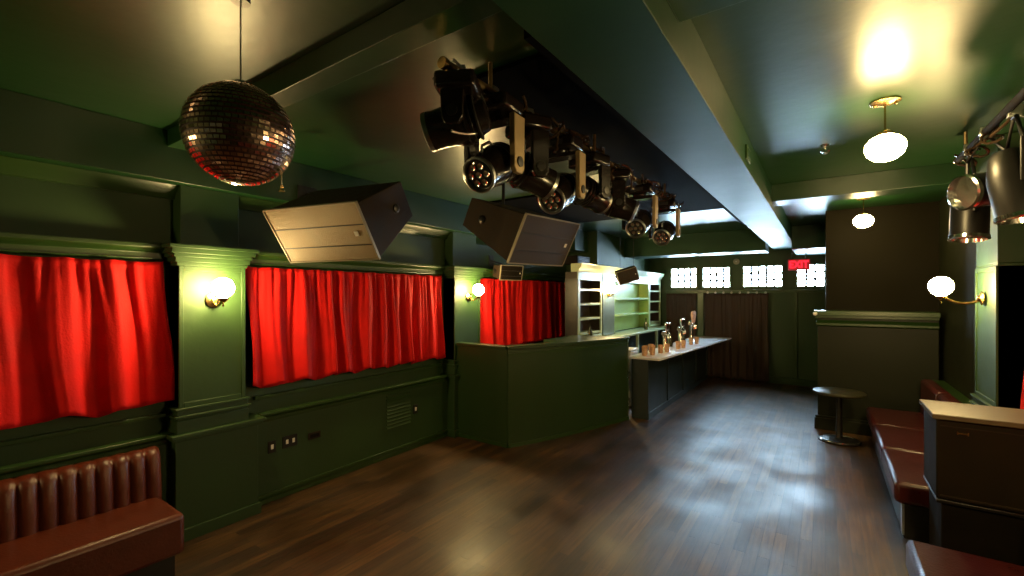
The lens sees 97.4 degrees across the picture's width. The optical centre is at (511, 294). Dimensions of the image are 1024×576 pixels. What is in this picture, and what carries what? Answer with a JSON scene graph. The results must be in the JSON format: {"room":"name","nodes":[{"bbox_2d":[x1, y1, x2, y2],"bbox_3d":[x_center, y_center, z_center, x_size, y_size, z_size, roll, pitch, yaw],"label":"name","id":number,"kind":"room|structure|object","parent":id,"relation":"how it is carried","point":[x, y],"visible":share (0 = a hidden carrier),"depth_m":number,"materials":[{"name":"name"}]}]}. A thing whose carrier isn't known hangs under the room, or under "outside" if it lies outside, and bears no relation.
{"room":"entertainment venue","nodes":[
{"label":"entertainment venue","id":0,"kind":"room"},
{"bbox_2d":[0,175,648,503],"bbox_3d":[-1.059,0.350,6.096,1.100,3.300,15.000,0,0,35],"label":"wall","id":1,"kind":"structure","parent":0,"point":[351,432],"depth_m":4.37,"materials":[{"name":"green paint"}]},
{"bbox_2d":[0,253,174,429],"bbox_3d":[-3.565,0.324,2.620,0.163,1.190,2.754,0,0,35],"label":"curtain","id":2,"kind":"object","parent":1,"relation":"hanging from","point":[79,337],"visible":1,"depth_m":3.25,"materials":[{"name":"red fabric"}]},
{"bbox_2d":[159,185,265,541],"bbox_3d":[-2.593,0.547,3.920,0.305,2.905,0.745,0,0,35],"label":"pilaster","id":3,"kind":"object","parent":1,"relation":"attached to","point":[213,445],"depth_m":3.82,"materials":[{"name":"green paint"}]},
{"bbox_2d":[206,278,234,307],"bbox_3d":[-2.446,-0.018,3.772,0.270,0.250,0.166,0,0,35],"label":"wall sconce","id":4,"kind":"object","parent":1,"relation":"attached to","point":[221,288],"visible":1,"depth_m":3.71,"materials":[{"name":"glass"}]},
{"bbox_2d":[0,363,446,479],"bbox_3d":[-2.087,1.090,4.740,0.160,0.240,11.600,0,0,35],"label":"trim","id":5,"kind":"structure","parent":1,"relation":"attached to","point":[37,465],"depth_m":3.54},
{"bbox_2d":[0,88,473,234],"bbox_3d":[-2.186,-1.103,4.870,0.650,0.395,11.700,0,0,35],"label":"ceiling beam","id":6,"kind":"structure","parent":1,"relation":"attached to","point":[32,128],"depth_m":3.35,"materials":[{"name":"green paint"}]},
{"bbox_2d":[268,440,275,453],"bbox_3d":[-2.322,1.470,4.356,0.012,0.116,0.076,0,0,35],"label":"wall outlet","id":7,"kind":"object","parent":1,"relation":"attached to","point":[271,444],"visible":1,"depth_m":4.35,"materials":[{"name":"white plastic"}]},
{"bbox_2d":[0,232,564,281],"bbox_3d":[-2.111,-0.335,4.758,0.120,0.150,11.600,0,0,35],"label":"trim","id":8,"kind":"structure","parent":1,"relation":"attached to","point":[19,244],"depth_m":3.55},
{"bbox_2d":[0,155,570,255],"bbox_3d":[-2.104,-0.853,4.752,0.118,0.105,11.600,0,0,35],"label":"trim","id":9,"kind":"structure","parent":1,"relation":"attached to","point":[9,166],"depth_m":3.40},
{"bbox_2d":[283,433,297,448],"bbox_3d":[-2.220,1.460,4.504,0.012,0.116,0.152,0,0,35],"label":"wall outlet","id":10,"kind":"object","parent":1,"relation":"attached to","point":[290,440],"visible":1,"depth_m":4.50,"materials":[{"name":"white plastic"}]},
{"bbox_2d":[308,430,320,439],"bbox_3d":[-2.070,1.470,4.717,0.014,0.070,0.140,0,0,35],"label":"port","id":11,"kind":"object","parent":1,"relation":"attached to","point":[313,435],"visible":1,"depth_m":4.71,"materials":[{"name":"paint"}]},
{"bbox_2d":[168,0,502,149],"bbox_3d":[-1.338,-1.235,2.673,3.350,0.130,0.140,0,0,35],"label":"ceiling beam","id":12,"kind":"structure","parent":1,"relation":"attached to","point":[410,25],"depth_m":2.17,"materials":[{"name":"green paint"}]},
{"bbox_2d":[245,266,445,388],"bbox_3d":[-1.722,0.322,5.259,0.164,1.184,2.655,0,0,35],"label":"curtain","id":13,"kind":"object","parent":1,"relation":"hanging from","point":[305,324],"visible":1,"depth_m":4.98,"materials":[{"name":"red fabric"}]},
{"bbox_2d":[258,429,447,505],"bbox_3d":[-2.575,1.950,3.984,0.025,0.100,6.000,0,0,35],"label":"baseboard","id":14,"kind":"structure","parent":1,"relation":"attached to","point":[282,492],"depth_m":5.00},
{"bbox_2d":[387,390,410,428],"bbox_3d":[-1.419,1.393,5.652,0.016,0.495,0.380,0,0,35],"label":"air vent","id":15,"kind":"object","parent":1,"relation":"in","point":[400,393],"visible":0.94,"depth_m":5.65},
{"bbox_2d":[440,232,487,437],"bbox_3d":[-0.689,0.547,6.658,0.305,2.905,0.815,0,0,35],"label":"trim","id":16,"kind":"structure","parent":1,"relation":"attached to","point":[461,273],"depth_m":6.44,"materials":[{"name":"green paint"}]},
{"bbox_2d":[466,284,483,300],"bbox_3d":[-0.528,-0.033,6.531,0.270,0.250,0.166,0,0,35],"label":"wall sconce","id":17,"kind":"object","parent":1,"relation":"attached to","point":[478,289],"visible":1,"depth_m":6.46,"materials":[{"name":"glass"}]},
{"bbox_2d":[488,255,502,265],"bbox_3d":[-0.199,-0.519,7.264,0.368,0.261,0.120,0,0,35],"label":"bracket","id":18,"kind":"object","parent":1,"relation":"attached to","point":[491,261],"visible":0.9,"depth_m":7.33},
{"bbox_2d":[493,265,522,280],"bbox_3d":[-0.063,-0.354,7.167,0.456,0.250,0.262,0,0,-34],"label":"speaker","id":19,"kind":"object","parent":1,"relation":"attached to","point":[502,272],"visible":1,"depth_m":7.07},
{"bbox_2d":[500,266,522,279],"bbox_3d":[-0.009,-0.349,7.086,0.398,0.216,0.056,0,0,-34],"label":"grille","id":20,"kind":"object","parent":19,"relation":"attached to","point":[506,272],"depth_m":7.08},
{"bbox_2d":[480,278,564,344],"bbox_3d":[0.312,0.314,8.182,0.152,1.169,3.034,0,0,35],"label":"curtain","id":21,"kind":"object","parent":1,"relation":"hanging from","point":[512,312],"visible":0.87,"depth_m":7.92,"materials":[{"name":"red fabric"}]},
{"bbox_2d":[569,229,587,252],"bbox_3d":[1.724,-1.090,9.703,0.250,0.420,2.100,0,0,35],"label":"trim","id":22,"kind":"structure","parent":1,"relation":"attached to","point":[580,243],"depth_m":9.00,"materials":[{"name":"green paint"}]},
{"bbox_2d":[476,52,721,222],"bbox_3d":[0.652,-1.286,5.186,2.948,0.028,5.140,0,0,35],"label":"ceiling panel","id":23,"kind":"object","parent":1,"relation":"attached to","point":[547,90],"depth_m":3.44,"materials":[{"name":"black paint"}]},
{"bbox_2d":[262,181,412,262],"bbox_3d":[-1.337,-0.608,3.558,0.907,0.457,0.578,0,35,21],"label":"speaker","id":24,"kind":"object","parent":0,"point":[357,223],"visible":1,"depth_m":3.35},
{"bbox_2d":[264,203,376,261],"bbox_3d":[-1.420,-0.450,3.345,0.850,0.367,0.258,0,0,21],"label":"grille","id":25,"kind":"object","parent":24,"relation":"attached to","point":[328,232],"depth_m":3.31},
{"bbox_2d":[0,0,1023,238],"bbox_3d":[1.240,-1.350,4.497,6.900,0.100,15.200,0,0,35],"label":"ceiling","id":26,"kind":"structure","parent":0,"point":[799,76],"depth_m":2.63,"materials":[{"name":"green paint"}]},
{"bbox_2d":[179,0,295,185],"bbox_3d":[-1.095,-0.872,1.815,0.401,0.855,0.401,0,0,35],"label":"disco ball","id":27,"kind":"object","parent":26,"relation":"hanging from","point":[235,131],"visible":1,"depth_m":1.68,"materials":[{"name":"silver"}]},
{"bbox_2d":[502,183,504,204],"bbox_3d":[-0.083,-1.070,4.346,0.140,0.400,0.140,0,0,35],"label":"bracket","id":28,"kind":"object","parent":26,"relation":"attached to","point":[503,185],"visible":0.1,"depth_m":4.33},
{"bbox_2d":[437,56,679,207],"bbox_3d":[0.861,-1.176,3.865,0.058,0.188,4.194,0,0,35],"label":"pipe","id":29,"kind":"object","parent":26,"relation":"hanging from","point":[443,63],"visible":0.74,"depth_m":2.45,"materials":[{"name":"metal"}]},
{"bbox_2d":[420,64,491,151],"bbox_3d":[-0.278,-0.935,2.254,0.350,0.420,0.350,0,0,7],"label":"stage light","id":30,"kind":"object","parent":29,"relation":"hanging from","point":[462,108],"visible":0.98,"depth_m":2.16,"materials":[{"name":"metal"}]},
{"bbox_2d":[451,58,488,134],"bbox_3d":[-0.202,-0.930,2.196,0.052,0.352,0.277,0,0,35],"label":"power cable","id":31,"kind":"object","parent":30,"relation":"attached to","point":[453,59],"visible":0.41,"depth_m":2.14,"materials":[{"name":"rubber"}]},
{"bbox_2d":[462,85,524,192],"bbox_3d":[-0.118,-0.843,2.474,0.343,0.604,0.334,0,0,-25],"label":"stage light","id":32,"kind":"object","parent":29,"relation":"hanging from","point":[495,164],"visible":0.88,"depth_m":2.38,"materials":[{"name":"metal"}]},
{"bbox_2d":[505,108,559,199],"bbox_3d":[0.116,-0.871,2.777,0.354,0.548,0.350,0,0,-25],"label":"stage light","id":33,"kind":"object","parent":29,"relation":"hanging from","point":[537,178],"visible":0.71,"depth_m":2.66,"materials":[{"name":"metal"}]},
{"bbox_2d":[522,94,565,130],"bbox_3d":[0.170,-1.118,2.898,0.205,0.119,0.588,0,0,35],"label":"power cable","id":34,"kind":"object","parent":29,"relation":"hanging from","point":[523,95],"visible":0.39,"depth_m":2.68,"materials":[{"name":"brown plastic"}]},
{"bbox_2d":[534,112,563,139],"bbox_3d":[0.179,-1.072,2.907,0.215,0.163,0.331,0,0,35],"label":"power cable","id":35,"kind":"object","parent":29,"relation":"hanging from","point":[562,125],"visible":0.2,"depth_m":2.94,"materials":[{"name":"brown plastic"}]},
{"bbox_2d":[546,115,570,154],"bbox_3d":[0.318,-1.064,3.058,0.190,0.225,0.265,0,0,4],"label":"power cable","id":36,"kind":"object","parent":29,"relation":"hanging from","point":[553,119],"visible":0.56,"depth_m":2.98,"materials":[{"name":"brown plastic"}]},
{"bbox_2d":[536,129,585,213],"bbox_3d":[0.316,-0.843,3.098,0.343,0.604,0.334,0,0,-25],"label":"stage light","id":37,"kind":"object","parent":29,"relation":"hanging from","point":[569,188],"visible":0.76,"depth_m":3.01,"materials":[{"name":"metal"}]},
{"bbox_2d":[549,129,585,140],"bbox_3d":[0.448,-1.135,3.311,0.199,0.132,0.516,0,0,35],"label":"power cable","id":38,"kind":"object","parent":29,"relation":"hanging from","point":[565,130],"visible":0.38,"depth_m":3.22,"materials":[{"name":"brown plastic"}]},
{"bbox_2d":[566,133,589,144],"bbox_3d":[0.490,-1.139,3.369,0.202,0.154,0.260,0,0,35],"label":"power cable","id":39,"kind":"object","parent":29,"relation":"hanging from","point":[587,135],"visible":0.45,"depth_m":3.33,"materials":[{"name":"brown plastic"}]},
{"bbox_2d":[568,146,612,213],"bbox_3d":[0.609,-0.894,3.495,0.351,0.502,0.350,0,0,-40],"label":"stage light","id":40,"kind":"object","parent":29,"relation":"hanging from","point":[598,198],"visible":0.76,"depth_m":3.38,"materials":[{"name":"metal"}]},
{"bbox_2d":[583,143,604,153],"bbox_3d":[0.661,-1.157,3.569,0.292,0.143,0.204,0,0,-36],"label":"power cable","id":41,"kind":"object","parent":29,"relation":"hanging from","point":[588,146],"visible":0.62,"depth_m":3.54,"materials":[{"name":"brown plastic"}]},
{"bbox_2d":[604,163,638,222],"bbox_3d":[0.928,-0.888,3.933,0.354,0.514,0.350,0,0,5],"label":"stage light","id":42,"kind":"object","parent":29,"relation":"hanging from","point":[622,207],"visible":0.84,"depth_m":3.81,"materials":[{"name":"metal"}]},
{"bbox_2d":[622,164,648,189],"bbox_3d":[1.161,-1.075,4.324,0.211,0.206,0.695,0,0,35],"label":"power cable","id":43,"kind":"object","parent":29,"relation":"hanging from","point":[624,165],"visible":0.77,"depth_m":4.12,"materials":[{"name":"brown plastic"}]},
{"bbox_2d":[622,178,657,237],"bbox_3d":[1.242,-0.846,4.427,0.345,0.599,0.336,0,0,-25],"label":"stage light","id":44,"kind":"object","parent":29,"relation":"hanging from","point":[643,219],"visible":0.88,"depth_m":4.34,"materials":[{"name":"metal"}]},
{"bbox_2d":[649,181,672,197],"bbox_3d":[1.582,-1.164,4.923,0.212,0.144,0.679,0,0,35],"label":"power cable","id":45,"kind":"object","parent":29,"relation":"hanging from","point":[658,183],"visible":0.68,"depth_m":4.80,"materials":[{"name":"brown plastic"}]},
{"bbox_2d":[654,186,669,201],"bbox_3d":[1.609,-1.104,4.964,0.212,0.139,0.387,0,0,35],"label":"power cable","id":46,"kind":"object","parent":29,"relation":"hanging from","point":[661,195],"visible":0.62,"depth_m":4.98,"materials":[{"name":"brown plastic"}]},
{"bbox_2d":[820,144,829,154],"bbox_3d":[2.712,-1.262,3.900,0.070,0.076,0.070,0,0,35],"label":"sprinkler","id":47,"kind":"object","parent":26,"relation":"attached to","point":[822,145],"visible":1,"depth_m":3.89,"materials":[{"name":"silver metal"}]},
{"bbox_2d":[853,197,873,227],"bbox_3d":[4.684,-1.097,5.999,0.224,0.406,0.223,0,0,35],"label":"pendant lamp","id":48,"kind":"object","parent":26,"relation":"hanging from","point":[863,220],"visible":0.95,"depth_m":5.95,"materials":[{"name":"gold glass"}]},
{"bbox_2d":[864,95,906,161],"bbox_3d":[2.498,-1.097,3.013,0.224,0.406,0.223,0,0,35],"label":"pendant lamp","id":49,"kind":"object","parent":26,"relation":"hanging from","point":[887,146],"visible":1,"depth_m":2.96,"materials":[{"name":"glass"}]},
{"bbox_2d":[953,87,1023,163],"bbox_3d":[2.866,-1.176,2.544,0.058,0.188,2.874,0,0,35],"label":"pipe","id":50,"kind":"object","parent":26,"relation":"hanging from","point":[1018,99],"visible":0.84,"depth_m":2.85,"materials":[{"name":"metal"}]},
{"bbox_2d":[954,146,977,166],"bbox_3d":[3.507,-1.064,3.469,0.093,0.181,0.514,0,0,35],"label":"power cable","id":51,"kind":"object","parent":50,"relation":"hanging from","point":[965,151],"visible":0.61,"depth_m":3.41,"materials":[{"name":"brown plastic"}]},
{"bbox_2d":[947,143,990,242],"bbox_3d":[3.465,-0.774,3.404,0.267,0.742,0.235,0,0,-15],"label":"light","id":52,"kind":"object","parent":50,"relation":"hanging from","point":[971,225],"visible":0.65,"depth_m":3.34,"materials":[{"name":"metal"}]},
{"bbox_2d":[946,126,1004,210],"bbox_3d":[3.223,-0.861,3.071,0.327,0.567,0.301,0,0,6],"label":"light","id":53,"kind":"object","parent":50,"relation":"hanging from","point":[966,191],"visible":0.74,"depth_m":3.06,"materials":[{"name":"metal"}]},
{"bbox_2d":[967,124,999,157],"bbox_3d":[3.308,-1.064,3.181,0.094,0.180,0.513,0,0,35],"label":"power cable","id":54,"kind":"object","parent":50,"relation":"hanging from","point":[979,145],"visible":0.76,"depth_m":3.13,"materials":[{"name":"brown plastic"}]},
{"bbox_2d":[980,118,1010,144],"bbox_3d":[3.107,-1.065,2.891,0.096,0.148,0.509,0,0,35],"label":"power cable","id":55,"kind":"object","parent":50,"relation":"hanging from","point":[1004,124],"visible":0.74,"depth_m":2.86,"materials":[{"name":"brown plastic"}]},
{"bbox_2d":[986,102,1023,224],"bbox_3d":[3.011,-0.786,2.670,0.245,0.717,0.278,0,0,-13],"label":"light","id":56,"kind":"object","parent":50,"relation":"hanging from","point":[1005,168],"visible":0.91,"depth_m":2.65,"materials":[{"name":"metal"}]},
{"bbox_2d":[463,198,579,265],"bbox_3d":[0.087,-0.609,4.166,0.625,0.442,0.900,33,21,32],"label":"speaker","id":57,"kind":"object","parent":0,"point":[518,235],"visible":1,"depth_m":3.86},
{"bbox_2d":[510,215,578,264],"bbox_3d":[0.301,-0.470,4.004,0.204,0.400,0.850,0,0,38],"label":"grille","id":58,"kind":"object","parent":57,"relation":"attached to","point":[534,239],"depth_m":3.92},
{"bbox_2d":[175,377,927,575],"bbox_3d":[1.240,2.050,4.497,6.900,0.100,15.200,0,0,35],"label":"floor","id":59,"kind":"structure","parent":0,"point":[733,477],"depth_m":4.24,"materials":[{"name":"brown wood"}]},
{"bbox_2d":[0,446,183,575],"bbox_3d":[-3.308,1.591,2.341,0.665,0.817,2.565,0,0,35],"label":"banquette","id":60,"kind":"object","parent":59,"relation":"on","point":[108,515],"visible":1,"depth_m":3.00,"materials":[{"name":"leather"}]},
{"bbox_2d":[456,335,629,447],"bbox_3d":[0.533,1.337,6.805,2.760,1.325,1.013,0,0,-33],"label":"booth","id":61,"kind":"object","parent":59,"relation":"on","point":[554,388],"visible":0.98,"depth_m":6.25,"materials":[{"name":"green paint"}]},
{"bbox_2d":[629,347,638,405],"bbox_3d":[2.118,1.475,8.211,0.260,1.010,0.420,0,0,35],"label":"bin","id":62,"kind":"object","parent":59,"relation":"on","point":[632,350],"visible":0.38,"depth_m":7.99,"materials":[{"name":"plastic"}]},
{"bbox_2d":[604,326,668,353],"bbox_3d":[2.461,1.393,9.580,0.500,1.215,4.660,0,0,35],"label":"countertop","id":63,"kind":"structure","parent":59,"relation":"on","point":[639,337],"depth_m":10.24,"materials":[{"name":"beige paint"}]},
{"bbox_2d":[565,272,601,335],"bbox_3d":[1.310,0.185,8.144,0.250,1.170,1.012,0,0,35],"label":"shelving unit","id":64,"kind":"object","parent":63,"relation":"on","point":[583,290],"visible":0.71,"depth_m":8.08,"materials":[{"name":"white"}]},
{"bbox_2d":[602,274,613,335],"bbox_3d":[1.774,0.185,8.803,0.260,1.170,0.560,0,0,35],"label":"panel","id":65,"kind":"object","parent":63,"relation":"on","point":[607,279],"visible":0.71,"depth_m":8.67,"materials":[{"name":"metal"}]},
{"bbox_2d":[607,285,616,296],"bbox_3d":[1.926,-0.075,8.649,0.185,0.234,0.150,0,0,35],"label":"wall sconce","id":66,"kind":"object","parent":65,"relation":"attached to","point":[612,288],"visible":1,"depth_m":8.60,"materials":[{"name":"glass"}]},
{"bbox_2d":[614,275,648,333],"bbox_3d":[2.553,0.185,9.931,0.250,1.170,2.140,0,0,35],"label":"shelving unit","id":67,"kind":"object","parent":63,"relation":"on","point":[631,300],"visible":0.58,"depth_m":10.32,"materials":[{"name":"green paint"}]},
{"bbox_2d":[571,263,663,278],"bbox_3d":[2.462,-0.470,9.616,0.220,0.140,4.760,0,0,35],"label":"crown molding","id":68,"kind":"structure","parent":67,"relation":"on","point":[575,267],"depth_m":8.40,"materials":[{"name":"beige paint"}]},
{"bbox_2d":[564,255,589,264],"bbox_3d":[1.148,-0.611,7.984,0.286,0.140,0.520,0,0,35],"label":"box","id":69,"kind":"object","parent":68,"relation":"on","point":[569,260],"visible":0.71,"depth_m":7.79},
{"bbox_2d":[649,278,660,326],"bbox_3d":[3.438,0.185,11.203,0.250,1.170,0.920,0,0,35],"label":"shelving unit","id":70,"kind":"object","parent":63,"relation":"on","point":[654,284],"visible":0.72,"depth_m":11.49,"materials":[{"name":"white"}]},
{"bbox_2d":[629,336,730,419],"bbox_3d":[3.525,1.500,8.938,0.820,1.000,4.500,0,0,35],"label":"bar counter","id":71,"kind":"object","parent":59,"relation":"on","point":[658,380],"depth_m":7.94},
{"bbox_2d":[661,322,671,349],"bbox_3d":[2.803,0.750,8.222,0.172,0.500,0.248,0,0,35],"label":"tap","id":72,"kind":"object","parent":71,"relation":"on","point":[667,326],"visible":0.85,"depth_m":8.18,"materials":[{"name":"silver metal"}]},
{"bbox_2d":[629,336,730,360],"bbox_3d":[3.525,1.018,8.938,0.820,0.035,4.500,0,0,35],"label":"countertop","id":73,"kind":"structure","parent":71,"relation":"on","point":[704,341],"depth_m":8.26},
{"bbox_2d":[677,318,685,345],"bbox_3d":[3.349,0.730,8.938,0.172,0.540,0.248,0,0,35],"label":"tap","id":74,"kind":"object","parent":71,"relation":"on","point":[680,329],"visible":0.85,"depth_m":8.90,"materials":[{"name":"silver metal"}]},
{"bbox_2d":[687,311,696,341],"bbox_3d":[3.823,0.670,9.583,0.172,0.660,0.248,0,0,35],"label":"tap","id":75,"kind":"object","parent":71,"relation":"on","point":[692,325],"visible":0.93,"depth_m":9.54,"materials":[{"name":"silver metal"}]},
{"bbox_2d":[704,292,768,381],"bbox_3d":[5.255,0.959,10.575,1.375,2.073,0.115,0,0,35],"label":"drape","id":76,"kind":"object","parent":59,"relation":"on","point":[742,318],"visible":0.97,"depth_m":10.55,"materials":[{"name":"brown fabric"}]},
{"bbox_2d":[813,387,866,446],"bbox_3d":[4.482,1.657,6.164,0.600,0.685,0.600,0,0,35],"label":"pedestal table","id":77,"kind":"object","parent":59,"relation":"on","point":[839,439],"visible":1,"depth_m":6.13,"materials":[{"name":"black"}]},
{"bbox_2d":[866,379,960,543],"bbox_3d":[4.330,1.550,4.790,0.700,0.900,3.090,0,0,35],"label":"banquette","id":78,"kind":"object","parent":59,"relation":"on","point":[897,435],"visible":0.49,"depth_m":4.36,"materials":[{"name":"red leather"}]},
{"bbox_2d":[866,407,923,434],"bbox_3d":[4.886,1.633,5.667,0.610,0.175,1.015,0,0,35],"label":"seat cushion","id":79,"kind":"object","parent":78,"relation":"on","point":[875,416],"depth_m":5.63,"materials":[{"name":"red leather"}]},
{"bbox_2d":[873,425,923,460],"bbox_3d":[4.301,1.633,4.826,0.610,0.175,1.005,0,0,35],"label":"seat cushion","id":80,"kind":"object","parent":78,"relation":"on","point":[885,436],"depth_m":4.84,"materials":[{"name":"red leather"}]},
{"bbox_2d":[882,449,928,507],"bbox_3d":[3.708,1.633,3.974,0.610,0.175,1.040,0,0,35],"label":"seat cushion","id":81,"kind":"object","parent":78,"relation":"on","point":[904,470],"depth_m":3.85,"materials":[{"name":"red leather"}]},
{"bbox_2d":[921,379,950,415],"bbox_3d":[5.153,1.350,5.482,0.140,0.500,1.015,0,0,35],"label":"cushion","id":82,"kind":"object","parent":78,"relation":"on","point":[930,389],"depth_m":5.51,"materials":[{"name":"red leather"}]},
{"bbox_2d":[937,393,960,402],"bbox_3d":[4.567,1.350,4.640,0.140,0.500,1.005,0,0,35],"label":"cushion","id":83,"kind":"object","parent":78,"relation":"on","point":[944,397],"depth_m":4.85,"materials":[{"name":"red leather"}]},
{"bbox_2d":[906,540,1023,575],"bbox_3d":[1.603,1.550,0.956,0.700,0.900,4.200,0,0,35],"label":"banquette","id":84,"kind":"object","parent":59,"relation":"on","point":[922,559],"visible":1,"depth_m":2.59,"materials":[{"name":"red leather"}]},
{"bbox_2d":[923,475,1023,565],"bbox_3d":[3.292,1.701,3.149,0.550,0.598,0.510,0,0,35],"label":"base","id":85,"kind":"object","parent":59,"relation":"on","point":[992,533],"visible":0.6,"depth_m":3.00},
{"bbox_2d":[919,399,1023,513],"bbox_3d":[3.279,1.107,3.143,0.585,0.585,0.535,0,0,35],"label":"base cabinet","id":86,"kind":"object","parent":85,"relation":"on","point":[974,454],"visible":1,"depth_m":3.01,"materials":[{"name":"brown wood"}]},
{"bbox_2d":[648,194,680,245],"bbox_3d":[1.716,-0.846,5.108,0.345,0.599,0.336,0,0,-25],"label":"stage light","id":87,"kind":"object","parent":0,"point":[662,235],"visible":0.89,"depth_m":5.02,"materials":[{"name":"metal"}]},
{"bbox_2d":[649,246,825,382],"bbox_3d":[5.239,0.350,10.851,3.810,3.300,0.200,0,0,35],"label":"wall","id":88,"kind":"structure","parent":0,"point":[780,305],"depth_m":10.15,"materials":[{"name":"green paint"}]},
{"bbox_2d":[524,29,743,223],"bbox_3d":[1.690,-1.040,4.124,0.035,0.040,5.700,0,0,35],"label":"trim","id":89,"kind":"structure","parent":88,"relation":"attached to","point":[531,40],"depth_m":2.41,"materials":[{"name":"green paint"}]},
{"bbox_2d":[492,0,791,249],"bbox_3d":[1.882,-1.160,3.990,0.434,0.280,14.900,0,0,35],"label":"beam","id":90,"kind":"structure","parent":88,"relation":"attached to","point":[655,69],"depth_m":2.21,"materials":[{"name":"green paint"}]},
{"bbox_2d":[666,293,695,342],"bbox_3d":[4.250,0.976,11.295,0.743,2.032,0.069,0,0,35],"label":"drape","id":91,"kind":"object","parent":88,"relation":"hanging from","point":[678,306],"visible":0.49,"depth_m":11.32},
{"bbox_2d":[670,267,697,288],"bbox_3d":[4.349,-0.430,11.376,0.670,0.540,0.125,0,0,35],"label":"window","id":92,"kind":"structure","parent":88,"relation":"in","point":[683,277],"depth_m":11.38,"materials":[{"name":"white"}]},
{"bbox_2d":[701,266,731,288],"bbox_3d":[4.973,-0.430,10.942,0.670,0.540,0.125,0,0,35],"label":"window","id":93,"kind":"structure","parent":88,"relation":"in","point":[714,276],"depth_m":10.96,"materials":[{"name":"white"}]},
{"bbox_2d":[624,224,825,258],"bbox_3d":[4.484,-1.085,10.159,4.260,0.430,1.800,0,0,35],"label":"trim","id":94,"kind":"structure","parent":88,"relation":"attached to","point":[810,239],"depth_m":9.24,"materials":[{"name":"green paint"}]},
{"bbox_2d":[661,289,824,335],"bbox_3d":[5.150,0.935,10.731,3.800,2.130,0.100,0,0,35],"label":"trim","id":95,"kind":"structure","parent":88,"relation":"attached to","point":[700,293],"depth_m":10.97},
{"bbox_2d":[745,144,750,163],"bbox_3d":[1.897,-1.130,3.614,0.020,0.110,0.200,0,0,35],"label":"junction box","id":96,"kind":"object","parent":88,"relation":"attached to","point":[747,150],"visible":1,"depth_m":3.55,"materials":[{"name":"green paint"}]},
{"bbox_2d":[742,264,783,287],"bbox_3d":[5.778,-0.430,10.382,0.850,0.540,0.125,0,0,35],"label":"window","id":97,"kind":"structure","parent":88,"relation":"in","point":[769,275],"depth_m":10.39,"materials":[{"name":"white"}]},
{"bbox_2d":[770,293,817,386],"bbox_3d":[6.304,0.975,9.965,1.030,2.050,0.040,0,0,35],"label":"trim","id":98,"kind":"structure","parent":88,"relation":"attached to","point":[789,381],"depth_m":9.97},
{"bbox_2d":[788,252,809,269],"bbox_3d":[5.888,-0.765,9.236,0.380,0.510,0.060,0,0,35],"label":"exit sign","id":99,"kind":"object","parent":88,"relation":"hanging from","point":[798,264],"visible":0.94,"depth_m":9.21,"materials":[{"name":"red"}]},
{"bbox_2d":[795,262,825,287],"bbox_3d":[6.533,-0.430,9.857,0.550,0.540,0.125,0,0,35],"label":"window","id":100,"kind":"structure","parent":88,"relation":"in","point":[815,277],"depth_m":9.86,"materials":[{"name":"white"}]},
{"bbox_2d":[826,201,938,312],"bbox_3d":[6.333,0.350,7.958,1.290,3.300,3.300,0,0,35],"label":"wall","id":101,"kind":"structure","parent":0,"point":[889,264],"depth_m":6.57,"materials":[{"name":"brown paint"}]},
{"bbox_2d":[939,195,975,399],"bbox_3d":[3.670,0.350,2.807,0.380,3.300,15.000,0,0,35],"label":"wall","id":102,"kind":"structure","parent":0,"point":[957,261],"depth_m":5.38,"materials":[{"name":"green paint"}]},
{"bbox_2d":[667,0,744,21],"bbox_3d":[1.335,-1.235,1.233,1.816,0.130,0.450,0,0,35],"label":"trim","id":103,"kind":"structure","parent":102,"relation":"attached to","point":[683,10],"depth_m":1.82,"materials":[{"name":"green paint"}]},
{"bbox_2d":[772,161,975,205],"bbox_3d":[3.905,-1.200,4.928,1.816,0.200,0.350,0,0,35],"label":"trim","id":104,"kind":"structure","parent":102,"relation":"attached to","point":[932,177],"depth_m":4.82,"materials":[{"name":"green paint"}]},
{"bbox_2d":[814,318,938,435],"bbox_3d":[5.205,1.170,6.502,1.380,1.660,0.380,0,0,35],"label":"wainscoting","id":105,"kind":"structure","parent":102,"relation":"attached to","point":[889,365],"depth_m":6.42,"materials":[{"name":"green paint"}]},
{"bbox_2d":[814,310,940,329],"bbox_3d":[5.189,0.352,6.489,1.390,0.234,0.420,0,0,35],"label":"trim","id":106,"kind":"structure","parent":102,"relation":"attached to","point":[896,315],"depth_m":6.33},
{"bbox_2d":[933,380,970,403],"bbox_3d":[2.470,1.570,1.388,0.130,0.860,11.300,0,0,35],"label":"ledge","id":107,"kind":"structure","parent":102,"relation":"attached to","point":[963,399],"depth_m":5.26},
{"bbox_2d":[928,277,984,304],"bbox_3d":[3.987,-0.038,4.048,0.364,0.260,0.176,0,0,35],"label":"wall sconce","id":108,"kind":"object","parent":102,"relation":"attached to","point":[940,286],"visible":1,"depth_m":4.04,"materials":[{"name":"glass"}]},
{"bbox_2d":[968,132,1023,408],"bbox_3d":[4.162,0.350,3.890,0.250,3.300,0.780,0,0,35],"label":"trim","id":109,"kind":"structure","parent":102,"relation":"attached to","point":[999,271],"depth_m":3.64,"materials":[{"name":"green paint"}]},
{"bbox_2d":[1020,376,1023,408],"bbox_3d":[3.272,0.418,2.497,0.080,1.376,2.466,0,0,35],"label":"curtain","id":110,"kind":"object","parent":102,"relation":"hanging from","point":[1022,394],"visible":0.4,"depth_m":3.46,"materials":[{"name":"red fabric"}]},
{"bbox_3d":[2.045,-0.870,8.018,0.205,0.860,0.126,0,0,35],"label":"wire","id":111,"kind":"object","parent":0,"visible":0},
{"bbox_2d":[615,266,639,284],"bbox_3d":[2.050,-0.350,8.007,0.423,0.366,0.282,0,0,9],"label":"speaker","id":112,"kind":"object","parent":111,"relation":"hanging from","point":[629,274],"visible":1,"depth_m":7.92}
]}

